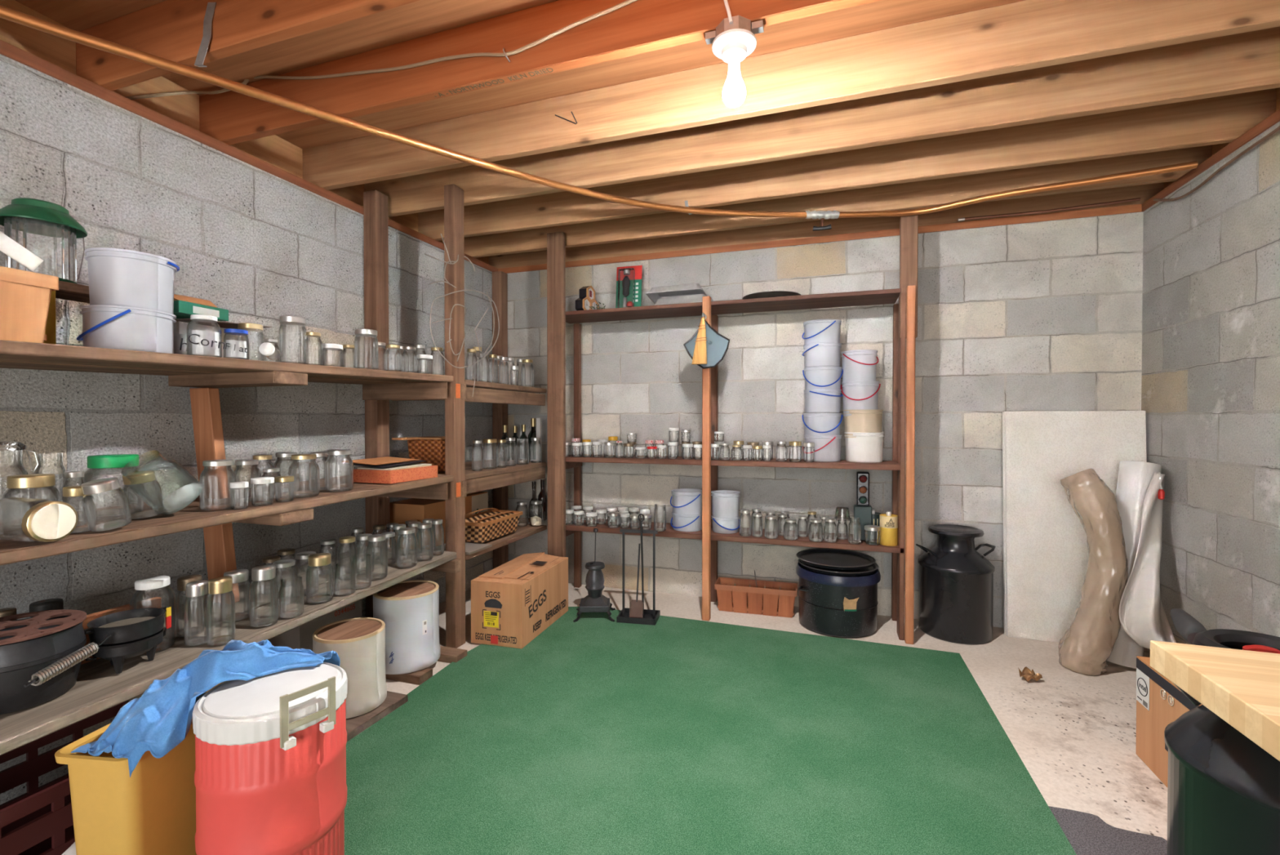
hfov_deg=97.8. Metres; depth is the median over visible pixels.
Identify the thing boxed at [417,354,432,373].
jar
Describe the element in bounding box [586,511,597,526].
jar
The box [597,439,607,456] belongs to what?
jar
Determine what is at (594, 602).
stove
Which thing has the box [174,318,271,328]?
sheet
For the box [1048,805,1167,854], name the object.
carpet
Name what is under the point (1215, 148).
joist blocking
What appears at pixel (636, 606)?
shovel
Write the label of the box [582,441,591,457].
jar
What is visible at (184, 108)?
joist blocking
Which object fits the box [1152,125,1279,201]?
cable
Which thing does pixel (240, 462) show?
jar
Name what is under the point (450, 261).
wire tangle
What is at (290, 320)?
jar
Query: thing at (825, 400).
plastic bucket
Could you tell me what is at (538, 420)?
carton
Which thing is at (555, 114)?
nail
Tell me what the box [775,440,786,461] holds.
jar
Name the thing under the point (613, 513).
jar
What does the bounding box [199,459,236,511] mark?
jar
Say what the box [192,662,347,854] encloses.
water cooler
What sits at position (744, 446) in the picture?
jar
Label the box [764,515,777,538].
jar
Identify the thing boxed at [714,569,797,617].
basket
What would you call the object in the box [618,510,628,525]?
jar
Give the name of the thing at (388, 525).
jar
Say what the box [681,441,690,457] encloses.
jar
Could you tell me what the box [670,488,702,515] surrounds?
plastic bucket
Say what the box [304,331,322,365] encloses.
jar
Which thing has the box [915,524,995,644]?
milk can
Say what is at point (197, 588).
jar
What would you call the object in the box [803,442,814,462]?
jar
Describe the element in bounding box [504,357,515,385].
jar
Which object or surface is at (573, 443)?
jar
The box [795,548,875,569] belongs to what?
cover
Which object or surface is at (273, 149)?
joist blocking
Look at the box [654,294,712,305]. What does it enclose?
foil tray
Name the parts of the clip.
cord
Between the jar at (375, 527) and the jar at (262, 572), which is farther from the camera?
the jar at (375, 527)
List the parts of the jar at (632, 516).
lid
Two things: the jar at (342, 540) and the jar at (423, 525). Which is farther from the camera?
the jar at (423, 525)
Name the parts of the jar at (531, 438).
lid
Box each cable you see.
[124,0,637,99]
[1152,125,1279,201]
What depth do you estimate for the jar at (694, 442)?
3.38 m
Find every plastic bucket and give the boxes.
[76,304,176,353]
[84,247,179,314]
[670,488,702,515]
[670,511,702,531]
[711,489,739,518]
[711,515,739,533]
[801,319,841,344]
[801,342,841,368]
[801,413,842,435]
[802,366,843,390]
[802,434,842,462]
[803,388,843,413]
[840,349,878,385]
[840,380,880,416]
[843,408,883,437]
[844,431,884,462]
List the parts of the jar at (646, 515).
lid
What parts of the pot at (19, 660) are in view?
pot lid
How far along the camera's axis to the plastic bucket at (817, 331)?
3.05 m
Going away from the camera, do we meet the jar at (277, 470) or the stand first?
the jar at (277, 470)
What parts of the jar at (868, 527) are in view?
lid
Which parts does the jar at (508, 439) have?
lid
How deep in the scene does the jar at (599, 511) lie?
3.54 m
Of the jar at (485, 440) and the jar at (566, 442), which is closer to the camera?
the jar at (485, 440)
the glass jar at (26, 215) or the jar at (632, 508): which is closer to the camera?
the glass jar at (26, 215)
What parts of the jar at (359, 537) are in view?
lid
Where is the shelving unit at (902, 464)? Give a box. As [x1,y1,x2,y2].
[546,215,918,644]
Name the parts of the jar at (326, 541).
lid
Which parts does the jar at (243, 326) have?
lid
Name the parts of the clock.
orange frame, orange frame, orange frame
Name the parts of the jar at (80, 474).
lid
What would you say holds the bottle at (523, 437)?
on the shelves at (97, 688)
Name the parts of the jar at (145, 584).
lid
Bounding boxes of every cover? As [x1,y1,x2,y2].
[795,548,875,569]
[798,558,878,575]
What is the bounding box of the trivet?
[0,608,86,644]
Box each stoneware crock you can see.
[312,617,386,718]
[373,579,440,674]
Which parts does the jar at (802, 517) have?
lid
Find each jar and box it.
[0,197,87,284]
[0,440,38,534]
[0,497,78,542]
[0,607,17,620]
[1,473,60,536]
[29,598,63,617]
[33,453,67,502]
[60,485,96,533]
[62,471,86,525]
[80,477,132,531]
[81,453,144,517]
[121,450,202,515]
[122,470,164,519]
[128,575,176,653]
[173,320,195,355]
[175,574,204,636]
[183,580,211,646]
[186,314,225,357]
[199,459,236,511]
[205,576,235,645]
[221,568,250,622]
[222,328,248,359]
[230,481,248,509]
[234,459,261,502]
[236,322,264,360]
[248,564,278,627]
[250,454,274,495]
[250,476,274,506]
[258,342,280,359]
[260,555,282,593]
[261,467,282,498]
[264,338,279,361]
[270,559,297,605]
[273,452,299,492]
[275,475,293,502]
[275,547,297,586]
[279,315,306,364]
[279,576,303,617]
[288,453,319,497]
[293,551,319,595]
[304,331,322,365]
[306,552,333,603]
[308,452,329,490]
[318,538,337,574]
[322,343,342,366]
[324,449,353,491]
[333,561,355,595]
[337,536,357,579]
[342,344,354,368]
[349,526,365,562]
[350,553,372,588]
[354,328,378,369]
[354,533,374,573]
[365,533,387,579]
[371,342,386,370]
[371,524,387,555]
[379,531,396,564]
[384,344,401,371]
[386,522,399,551]
[391,524,407,559]
[395,346,408,371]
[396,527,417,568]
[401,346,417,373]
[404,519,418,544]
[407,521,422,554]
[413,344,426,373]
[416,522,433,560]
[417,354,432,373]
[422,518,435,549]
[429,346,444,374]
[430,519,444,555]
[466,348,477,380]
[471,346,483,381]
[471,440,483,471]
[478,353,488,382]
[482,438,497,468]
[488,354,497,382]
[493,355,504,383]
[497,439,506,467]
[498,356,508,384]
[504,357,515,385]
[505,437,515,466]
[510,365,518,385]
[515,358,525,386]
[515,438,528,464]
[515,501,528,525]
[520,359,533,386]
[529,437,542,462]
[529,500,542,524]
[565,441,570,456]
[565,509,573,524]
[571,438,580,455]
[571,505,581,519]
[572,442,582,456]
[573,510,584,525]
[582,439,591,455]
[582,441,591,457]
[582,506,592,519]
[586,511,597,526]
[592,440,601,457]
[595,509,605,524]
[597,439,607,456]
[603,441,614,457]
[606,506,617,521]
[607,511,619,527]
[608,435,617,456]
[615,440,622,457]
[617,506,627,522]
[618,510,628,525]
[620,512,629,528]
[623,443,633,457]
[626,432,636,441]
[627,441,635,456]
[628,506,638,523]
[630,514,639,528]
[635,446,645,457]
[640,509,649,526]
[640,513,651,529]
[644,440,653,457]
[647,446,657,458]
[653,503,666,531]
[654,440,663,457]
[657,444,666,458]
[667,441,677,458]
[668,427,679,441]
[669,441,679,457]
[681,429,690,441]
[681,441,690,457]
[682,443,693,459]
[692,440,702,457]
[693,444,702,459]
[711,444,719,459]
[714,431,724,441]
[714,440,724,457]
[720,443,729,460]
[731,444,742,460]
[733,440,743,458]
[739,509,751,536]
[742,444,751,460]
[746,441,759,459]
[751,507,762,530]
[751,512,762,537]
[752,445,762,460]
[761,440,773,459]
[762,444,770,461]
[764,511,776,531]
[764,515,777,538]
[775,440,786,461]
[777,513,788,535]
[780,511,790,532]
[783,518,797,539]
[788,440,801,462]
[797,515,808,537]
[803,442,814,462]
[806,511,817,533]
[808,518,822,542]
[818,515,829,537]
[823,517,836,542]
[836,519,848,539]
[848,516,861,543]
[864,524,880,545]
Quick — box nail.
[555,114,576,124]
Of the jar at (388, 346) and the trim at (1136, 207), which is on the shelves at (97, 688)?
the jar at (388, 346)
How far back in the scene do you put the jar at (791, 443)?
3.08 m
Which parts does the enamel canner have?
handle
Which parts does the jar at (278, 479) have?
lid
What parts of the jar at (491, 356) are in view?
lid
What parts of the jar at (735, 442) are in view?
lid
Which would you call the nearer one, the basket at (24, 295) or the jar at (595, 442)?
the basket at (24, 295)
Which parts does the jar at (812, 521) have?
lid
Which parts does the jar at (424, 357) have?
lid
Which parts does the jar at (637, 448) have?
lid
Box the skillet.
[84,606,166,644]
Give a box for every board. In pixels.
[342,456,418,465]
[348,459,426,467]
[356,462,431,470]
[1002,410,1150,652]
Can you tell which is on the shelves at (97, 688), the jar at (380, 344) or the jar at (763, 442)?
the jar at (380, 344)
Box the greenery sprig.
[588,302,605,309]
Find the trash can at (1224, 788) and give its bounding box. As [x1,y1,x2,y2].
[1164,683,1279,854]
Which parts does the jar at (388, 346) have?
lid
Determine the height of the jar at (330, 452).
0.160 m
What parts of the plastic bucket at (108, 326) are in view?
handle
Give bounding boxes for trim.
[0,39,497,271]
[497,204,1142,273]
[1142,108,1279,211]
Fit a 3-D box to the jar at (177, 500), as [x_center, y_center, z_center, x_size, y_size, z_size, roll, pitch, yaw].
[-1.423,0.164,1.665,0.132,0.194,0.190,0,1,19]
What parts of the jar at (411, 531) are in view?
lid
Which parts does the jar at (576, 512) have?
lid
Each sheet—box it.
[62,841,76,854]
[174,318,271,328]
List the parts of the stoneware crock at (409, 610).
wooden lid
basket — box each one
[0,266,58,342]
[391,435,444,471]
[465,507,522,542]
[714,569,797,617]
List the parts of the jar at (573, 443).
lid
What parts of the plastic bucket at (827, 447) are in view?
handle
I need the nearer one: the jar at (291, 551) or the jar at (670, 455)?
the jar at (291, 551)
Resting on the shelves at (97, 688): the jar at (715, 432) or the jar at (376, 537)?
the jar at (376, 537)
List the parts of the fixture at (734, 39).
light bulb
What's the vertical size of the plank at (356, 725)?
0.036 m
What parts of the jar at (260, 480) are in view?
lid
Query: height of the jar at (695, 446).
0.086 m
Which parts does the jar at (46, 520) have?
lid, lid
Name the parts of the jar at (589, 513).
lid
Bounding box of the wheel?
[1192,628,1279,653]
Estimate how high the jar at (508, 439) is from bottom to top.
0.169 m
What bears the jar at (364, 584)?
on the shelves at (97, 688)
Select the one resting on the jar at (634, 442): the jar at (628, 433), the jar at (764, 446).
the jar at (628, 433)
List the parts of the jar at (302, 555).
lid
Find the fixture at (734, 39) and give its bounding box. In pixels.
[705,0,764,107]
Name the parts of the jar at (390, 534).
lid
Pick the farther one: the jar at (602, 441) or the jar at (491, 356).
the jar at (602, 441)
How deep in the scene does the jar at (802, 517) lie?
3.16 m
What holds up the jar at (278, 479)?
on the shelves at (97, 688)
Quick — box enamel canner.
[795,561,880,638]
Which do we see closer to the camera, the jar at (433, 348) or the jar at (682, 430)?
the jar at (433, 348)
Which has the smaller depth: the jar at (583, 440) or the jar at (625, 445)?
the jar at (625, 445)
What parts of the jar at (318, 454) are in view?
lid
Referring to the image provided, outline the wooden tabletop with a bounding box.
[1150,640,1279,760]
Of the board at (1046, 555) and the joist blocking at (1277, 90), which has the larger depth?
the board at (1046, 555)
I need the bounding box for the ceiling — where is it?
[15,0,1024,149]
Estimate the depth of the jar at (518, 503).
3.67 m
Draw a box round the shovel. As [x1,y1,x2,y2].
[629,543,643,617]
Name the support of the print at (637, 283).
attached to the card
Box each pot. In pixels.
[0,615,86,714]
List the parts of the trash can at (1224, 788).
handle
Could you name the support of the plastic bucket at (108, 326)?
on the shelves at (97, 688)
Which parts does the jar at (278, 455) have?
lid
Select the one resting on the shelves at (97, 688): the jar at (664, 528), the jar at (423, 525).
the jar at (423, 525)
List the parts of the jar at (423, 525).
lid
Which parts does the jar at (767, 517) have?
lid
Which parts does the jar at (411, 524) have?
lid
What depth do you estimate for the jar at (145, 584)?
1.69 m
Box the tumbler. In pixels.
[834,506,849,520]
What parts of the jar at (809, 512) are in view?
lid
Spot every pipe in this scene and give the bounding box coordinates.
[0,4,1197,231]
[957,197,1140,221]
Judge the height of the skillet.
0.051 m
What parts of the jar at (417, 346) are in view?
lid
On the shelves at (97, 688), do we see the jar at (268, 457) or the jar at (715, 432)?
the jar at (268, 457)
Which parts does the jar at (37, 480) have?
lid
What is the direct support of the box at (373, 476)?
on the shelves at (97, 688)
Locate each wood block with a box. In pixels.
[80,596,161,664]
[385,667,432,684]
[436,645,466,662]
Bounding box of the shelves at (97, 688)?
[0,183,546,755]
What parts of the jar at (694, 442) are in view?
lid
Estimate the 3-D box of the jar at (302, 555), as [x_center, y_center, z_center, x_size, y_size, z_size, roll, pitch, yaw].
[-1.290,0.563,2.157,0.085,0.155,0.085,0,1,-31]
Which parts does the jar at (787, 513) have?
lid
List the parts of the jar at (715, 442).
lid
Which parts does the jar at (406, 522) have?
lid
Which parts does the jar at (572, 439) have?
lid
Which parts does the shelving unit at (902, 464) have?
post, shelf, shelf, shelf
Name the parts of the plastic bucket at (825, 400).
handle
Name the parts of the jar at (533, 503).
lid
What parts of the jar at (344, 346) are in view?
lid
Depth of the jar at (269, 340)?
2.06 m
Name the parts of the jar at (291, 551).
lid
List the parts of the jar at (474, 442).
lid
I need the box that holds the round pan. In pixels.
[742,290,800,298]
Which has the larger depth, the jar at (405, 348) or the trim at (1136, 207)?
the trim at (1136, 207)
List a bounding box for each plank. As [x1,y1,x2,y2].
[55,280,89,303]
[346,690,408,741]
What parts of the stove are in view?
plate, rod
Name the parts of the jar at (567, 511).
lid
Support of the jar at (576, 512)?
on the shelving unit at (902, 464)
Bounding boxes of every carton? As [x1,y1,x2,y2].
[43,290,56,344]
[173,293,228,320]
[173,320,234,357]
[267,599,361,650]
[536,417,541,460]
[1135,655,1202,786]
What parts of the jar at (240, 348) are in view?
lid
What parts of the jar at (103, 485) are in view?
lid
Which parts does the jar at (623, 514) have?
lid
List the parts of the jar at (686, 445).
lid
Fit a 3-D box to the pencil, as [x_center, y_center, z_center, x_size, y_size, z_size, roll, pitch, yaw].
[1.254,0.578,2.940,0.007,0.066,0.019,1,1,40]
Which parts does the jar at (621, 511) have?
lid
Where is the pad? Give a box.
[433,542,492,554]
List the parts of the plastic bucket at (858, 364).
handle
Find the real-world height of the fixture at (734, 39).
0.404 m
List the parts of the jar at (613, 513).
lid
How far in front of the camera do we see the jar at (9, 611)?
1.53 m
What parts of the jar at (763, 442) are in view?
lid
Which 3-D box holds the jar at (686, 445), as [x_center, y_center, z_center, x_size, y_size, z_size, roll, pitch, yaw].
[0.280,0.141,3.269,0.062,0.088,0.062,0,1,10]
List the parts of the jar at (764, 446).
lid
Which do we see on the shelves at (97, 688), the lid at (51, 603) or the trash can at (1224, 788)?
the lid at (51, 603)
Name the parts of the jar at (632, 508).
lid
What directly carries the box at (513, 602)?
on the mat at (597, 735)
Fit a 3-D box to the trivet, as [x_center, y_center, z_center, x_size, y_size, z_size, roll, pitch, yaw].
[-1.560,0.500,1.389,0.260,0.014,0.260,0,1,-4]
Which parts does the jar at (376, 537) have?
lid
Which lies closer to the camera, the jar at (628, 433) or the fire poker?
the fire poker
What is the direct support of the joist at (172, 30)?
attached to the ceiling
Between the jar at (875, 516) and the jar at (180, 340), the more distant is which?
the jar at (875, 516)
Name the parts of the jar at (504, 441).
lid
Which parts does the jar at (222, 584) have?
lid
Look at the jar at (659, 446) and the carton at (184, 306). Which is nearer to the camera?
the carton at (184, 306)
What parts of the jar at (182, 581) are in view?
lid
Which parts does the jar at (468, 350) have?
lid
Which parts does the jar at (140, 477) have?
lid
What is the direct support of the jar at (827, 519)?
on the shelving unit at (902, 464)
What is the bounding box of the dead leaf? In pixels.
[1017,666,1042,681]
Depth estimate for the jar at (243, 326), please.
1.99 m
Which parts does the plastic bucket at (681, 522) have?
handle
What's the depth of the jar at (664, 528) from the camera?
3.34 m
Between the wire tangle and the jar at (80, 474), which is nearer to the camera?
the jar at (80, 474)
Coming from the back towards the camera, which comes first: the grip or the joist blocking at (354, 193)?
the joist blocking at (354, 193)
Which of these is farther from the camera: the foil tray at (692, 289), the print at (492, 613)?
the foil tray at (692, 289)
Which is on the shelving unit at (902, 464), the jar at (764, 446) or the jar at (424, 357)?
the jar at (764, 446)
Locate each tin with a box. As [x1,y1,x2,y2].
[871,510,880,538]
[879,511,897,546]
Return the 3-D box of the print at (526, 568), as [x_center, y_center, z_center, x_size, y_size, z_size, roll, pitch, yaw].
[-0.615,0.753,3.016,0.188,0.008,0.466,0,1,16]
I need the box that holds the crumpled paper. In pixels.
[530,515,541,525]
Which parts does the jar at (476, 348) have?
lid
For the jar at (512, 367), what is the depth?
3.35 m
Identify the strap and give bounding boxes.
[194,2,216,66]
[684,200,692,214]
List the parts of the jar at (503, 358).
lid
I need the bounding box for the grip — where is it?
[1169,608,1206,644]
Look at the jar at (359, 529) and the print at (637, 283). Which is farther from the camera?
the print at (637, 283)
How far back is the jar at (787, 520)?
3.09 m
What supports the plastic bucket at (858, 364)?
on the plastic bucket at (857, 394)
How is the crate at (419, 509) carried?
on the shelves at (97, 688)
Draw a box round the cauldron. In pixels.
[85,626,166,673]
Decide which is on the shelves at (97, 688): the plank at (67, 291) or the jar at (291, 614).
the jar at (291, 614)
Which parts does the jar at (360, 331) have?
lid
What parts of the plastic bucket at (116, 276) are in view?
handle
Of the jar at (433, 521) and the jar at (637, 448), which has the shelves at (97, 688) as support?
the jar at (433, 521)
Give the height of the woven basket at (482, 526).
0.154 m
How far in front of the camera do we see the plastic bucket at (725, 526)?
3.22 m
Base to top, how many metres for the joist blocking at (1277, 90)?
0.196 m
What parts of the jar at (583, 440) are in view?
lid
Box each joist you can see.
[75,0,419,90]
[199,0,879,144]
[302,0,1279,190]
[364,26,1279,217]
[417,88,1275,240]
[463,144,1212,257]
[488,182,1164,268]
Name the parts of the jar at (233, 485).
lid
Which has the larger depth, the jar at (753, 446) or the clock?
the clock
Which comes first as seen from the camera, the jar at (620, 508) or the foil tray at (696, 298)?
the foil tray at (696, 298)
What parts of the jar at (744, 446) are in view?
lid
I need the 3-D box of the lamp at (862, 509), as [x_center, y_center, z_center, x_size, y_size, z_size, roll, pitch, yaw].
[1.221,0.429,3.059,0.090,0.371,0.083,0,1,19]
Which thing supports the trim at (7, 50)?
on the wall at (252, 242)
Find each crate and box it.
[0,700,130,854]
[389,491,488,549]
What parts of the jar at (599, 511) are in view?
lid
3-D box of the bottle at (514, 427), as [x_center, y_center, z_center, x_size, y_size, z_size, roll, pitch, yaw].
[-0.867,0.106,3.875,0.064,0.236,0.064,0,1,19]
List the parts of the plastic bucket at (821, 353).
handle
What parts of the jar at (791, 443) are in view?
lid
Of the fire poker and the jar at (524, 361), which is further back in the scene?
the jar at (524, 361)
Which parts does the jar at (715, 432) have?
lid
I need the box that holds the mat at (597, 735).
[344,606,1076,854]
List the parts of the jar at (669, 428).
lid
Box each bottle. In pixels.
[499,425,510,461]
[510,425,519,459]
[519,424,527,458]
[527,417,536,459]
[528,480,537,516]
[537,479,547,519]
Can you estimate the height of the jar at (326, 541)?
0.142 m
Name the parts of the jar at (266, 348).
lid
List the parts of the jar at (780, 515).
lid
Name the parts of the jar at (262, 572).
lid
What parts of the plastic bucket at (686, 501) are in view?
handle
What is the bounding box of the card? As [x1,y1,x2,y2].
[615,265,642,307]
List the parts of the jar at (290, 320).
lid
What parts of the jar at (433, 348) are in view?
lid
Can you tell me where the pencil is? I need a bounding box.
[876,530,879,543]
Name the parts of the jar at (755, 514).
lid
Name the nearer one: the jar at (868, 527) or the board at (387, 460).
the board at (387, 460)
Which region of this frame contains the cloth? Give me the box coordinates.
[71,639,340,777]
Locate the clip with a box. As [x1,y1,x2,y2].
[1157,472,1164,499]
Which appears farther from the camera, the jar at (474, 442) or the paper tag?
the jar at (474, 442)
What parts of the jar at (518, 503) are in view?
lid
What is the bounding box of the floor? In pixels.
[386,582,1167,839]
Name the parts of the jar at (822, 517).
lid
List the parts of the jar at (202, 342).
lid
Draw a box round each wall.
[0,53,493,804]
[507,211,1143,627]
[1141,121,1279,644]
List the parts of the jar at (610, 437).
lid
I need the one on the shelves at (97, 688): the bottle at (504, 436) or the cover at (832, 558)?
the bottle at (504, 436)
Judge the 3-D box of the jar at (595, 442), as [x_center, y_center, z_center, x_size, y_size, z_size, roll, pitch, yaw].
[-0.264,0.135,3.452,0.058,0.096,0.058,0,1,-2]
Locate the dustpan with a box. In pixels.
[683,314,729,368]
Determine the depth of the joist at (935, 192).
2.95 m
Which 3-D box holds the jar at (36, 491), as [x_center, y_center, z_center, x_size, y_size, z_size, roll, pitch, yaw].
[-1.736,0.172,1.644,0.069,0.192,0.069,0,1,-3]
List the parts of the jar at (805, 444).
lid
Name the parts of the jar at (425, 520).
lid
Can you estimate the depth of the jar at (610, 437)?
3.54 m
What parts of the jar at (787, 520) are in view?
lid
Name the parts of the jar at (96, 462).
lid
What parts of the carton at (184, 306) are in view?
white panel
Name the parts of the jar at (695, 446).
lid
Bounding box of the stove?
[573,527,615,622]
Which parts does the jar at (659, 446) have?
lid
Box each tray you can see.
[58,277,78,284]
[616,607,660,625]
[645,283,707,303]
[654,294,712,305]
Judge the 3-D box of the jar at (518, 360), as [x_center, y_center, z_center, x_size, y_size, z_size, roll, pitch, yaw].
[-0.789,-0.353,3.693,0.061,0.196,0.061,0,1,3]
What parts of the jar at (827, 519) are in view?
lid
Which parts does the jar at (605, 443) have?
lid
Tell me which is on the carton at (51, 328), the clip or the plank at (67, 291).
the plank at (67, 291)
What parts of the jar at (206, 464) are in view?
lid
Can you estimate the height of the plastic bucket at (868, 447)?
0.161 m
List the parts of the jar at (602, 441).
lid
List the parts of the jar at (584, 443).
lid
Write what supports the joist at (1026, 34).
attached to the ceiling
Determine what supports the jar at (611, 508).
on the shelving unit at (902, 464)
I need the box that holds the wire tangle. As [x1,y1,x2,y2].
[424,233,499,396]
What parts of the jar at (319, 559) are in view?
lid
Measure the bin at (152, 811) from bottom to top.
0.406 m
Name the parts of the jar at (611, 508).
lid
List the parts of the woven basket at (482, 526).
handle, handle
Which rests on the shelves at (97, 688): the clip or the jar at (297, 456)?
the jar at (297, 456)
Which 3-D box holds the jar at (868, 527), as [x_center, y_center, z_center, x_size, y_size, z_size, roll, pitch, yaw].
[1.228,0.569,2.949,0.080,0.094,0.080,0,1,-32]
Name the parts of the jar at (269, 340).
lid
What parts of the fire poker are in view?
ring handle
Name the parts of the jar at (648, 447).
lid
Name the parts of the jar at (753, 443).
lid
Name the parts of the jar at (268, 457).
lid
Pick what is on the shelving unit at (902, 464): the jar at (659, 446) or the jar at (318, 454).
the jar at (659, 446)
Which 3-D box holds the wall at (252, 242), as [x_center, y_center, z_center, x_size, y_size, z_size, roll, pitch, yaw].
[-2.102,0.071,1.191,0.200,2.290,6.511,0,1,19]
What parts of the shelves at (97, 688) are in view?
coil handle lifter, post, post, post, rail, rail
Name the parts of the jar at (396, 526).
lid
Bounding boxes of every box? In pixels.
[353,464,437,484]
[471,551,568,648]
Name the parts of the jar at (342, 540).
lid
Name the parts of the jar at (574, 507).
lid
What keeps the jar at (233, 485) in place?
on the shelves at (97, 688)
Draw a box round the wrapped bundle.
[1057,468,1128,675]
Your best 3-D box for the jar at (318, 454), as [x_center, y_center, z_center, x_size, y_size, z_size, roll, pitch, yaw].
[-1.284,0.175,2.234,0.074,0.149,0.074,0,1,1]
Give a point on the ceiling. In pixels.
(421, 18)
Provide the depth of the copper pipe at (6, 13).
2.32 m
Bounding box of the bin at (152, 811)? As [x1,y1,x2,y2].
[54,680,225,854]
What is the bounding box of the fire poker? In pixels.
[637,513,644,617]
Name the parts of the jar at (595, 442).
lid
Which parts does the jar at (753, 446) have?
lid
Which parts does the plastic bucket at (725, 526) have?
handle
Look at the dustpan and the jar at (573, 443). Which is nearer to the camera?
the dustpan
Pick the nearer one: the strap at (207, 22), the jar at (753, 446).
the strap at (207, 22)
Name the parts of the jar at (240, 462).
lid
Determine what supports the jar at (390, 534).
on the shelves at (97, 688)
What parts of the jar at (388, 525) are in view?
lid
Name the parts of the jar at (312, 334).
lid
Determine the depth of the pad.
2.97 m
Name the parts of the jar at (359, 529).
lid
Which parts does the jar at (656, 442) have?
lid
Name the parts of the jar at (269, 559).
lid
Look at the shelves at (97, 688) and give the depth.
2.07 m
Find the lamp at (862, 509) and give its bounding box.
[853,471,871,540]
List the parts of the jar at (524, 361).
lid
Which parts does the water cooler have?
white lid, bail frame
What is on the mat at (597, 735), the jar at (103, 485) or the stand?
the stand
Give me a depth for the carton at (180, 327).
1.92 m
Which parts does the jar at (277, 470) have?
lid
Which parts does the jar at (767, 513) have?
lid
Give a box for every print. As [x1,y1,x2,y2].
[484,611,497,625]
[494,556,559,580]
[635,282,638,302]
[1137,695,1147,707]
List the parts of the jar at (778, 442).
lid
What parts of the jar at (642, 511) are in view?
lid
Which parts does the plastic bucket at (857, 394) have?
handle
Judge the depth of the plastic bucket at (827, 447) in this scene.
3.05 m
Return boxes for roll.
[1106,460,1176,668]
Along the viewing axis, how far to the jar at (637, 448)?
3.37 m
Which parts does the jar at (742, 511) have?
lid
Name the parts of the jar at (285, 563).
lid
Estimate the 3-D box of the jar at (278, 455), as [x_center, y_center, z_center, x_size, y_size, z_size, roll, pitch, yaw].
[-1.398,0.175,2.208,0.088,0.151,0.088,0,1,16]
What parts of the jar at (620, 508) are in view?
lid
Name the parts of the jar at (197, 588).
lid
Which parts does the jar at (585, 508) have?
lid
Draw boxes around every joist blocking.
[0,0,75,74]
[111,75,199,130]
[229,134,302,178]
[328,183,364,206]
[388,213,417,231]
[475,256,488,264]
[1164,181,1174,188]
[1212,142,1231,155]
[1275,87,1279,111]
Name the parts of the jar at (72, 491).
lid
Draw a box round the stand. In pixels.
[616,528,660,625]
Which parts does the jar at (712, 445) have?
lid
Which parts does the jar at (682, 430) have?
lid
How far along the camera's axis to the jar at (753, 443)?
3.25 m
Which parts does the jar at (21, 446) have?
glass lid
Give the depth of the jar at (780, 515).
3.19 m
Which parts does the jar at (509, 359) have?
lid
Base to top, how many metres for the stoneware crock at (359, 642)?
0.292 m
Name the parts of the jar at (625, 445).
lid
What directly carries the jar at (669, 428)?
on the jar at (670, 455)
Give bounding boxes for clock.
[575,285,599,310]
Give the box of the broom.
[691,312,706,364]
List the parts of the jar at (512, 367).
lid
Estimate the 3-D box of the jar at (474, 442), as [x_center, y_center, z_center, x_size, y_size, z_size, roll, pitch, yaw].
[-0.885,0.152,3.039,0.059,0.166,0.059,-1,1,-43]
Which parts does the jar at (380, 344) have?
lid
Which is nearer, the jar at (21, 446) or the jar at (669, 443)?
the jar at (21, 446)
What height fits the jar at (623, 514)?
0.085 m
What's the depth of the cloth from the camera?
1.27 m
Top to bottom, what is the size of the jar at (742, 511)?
0.146 m
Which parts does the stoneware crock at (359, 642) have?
wooden lid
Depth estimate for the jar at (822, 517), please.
3.12 m
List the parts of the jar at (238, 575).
lid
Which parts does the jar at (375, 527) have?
lid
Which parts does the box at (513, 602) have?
printed panel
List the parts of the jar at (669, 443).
lid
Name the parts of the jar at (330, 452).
lid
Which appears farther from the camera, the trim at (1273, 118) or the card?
the card
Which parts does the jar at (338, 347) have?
lid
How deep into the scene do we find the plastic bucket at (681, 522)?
3.28 m
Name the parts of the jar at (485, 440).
lid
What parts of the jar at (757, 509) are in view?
lid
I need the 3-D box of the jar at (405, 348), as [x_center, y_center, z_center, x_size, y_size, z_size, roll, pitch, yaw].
[-1.045,-0.305,2.530,0.066,0.117,0.066,0,1,6]
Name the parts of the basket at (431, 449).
slat lid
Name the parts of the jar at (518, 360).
lid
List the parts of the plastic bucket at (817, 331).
handle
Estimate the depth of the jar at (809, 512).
3.23 m
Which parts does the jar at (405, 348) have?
lid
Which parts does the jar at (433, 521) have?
lid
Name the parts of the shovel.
blade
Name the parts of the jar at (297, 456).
lid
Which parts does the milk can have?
handle, can lid, handle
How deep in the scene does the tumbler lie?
3.08 m
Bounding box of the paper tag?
[0,231,43,271]
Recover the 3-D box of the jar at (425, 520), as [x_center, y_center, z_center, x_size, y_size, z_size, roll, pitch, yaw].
[-1.062,0.533,2.802,0.068,0.145,0.068,0,1,-6]
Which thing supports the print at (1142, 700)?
attached to the carton at (1160, 702)
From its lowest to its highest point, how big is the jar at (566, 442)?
0.090 m
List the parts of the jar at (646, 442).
lid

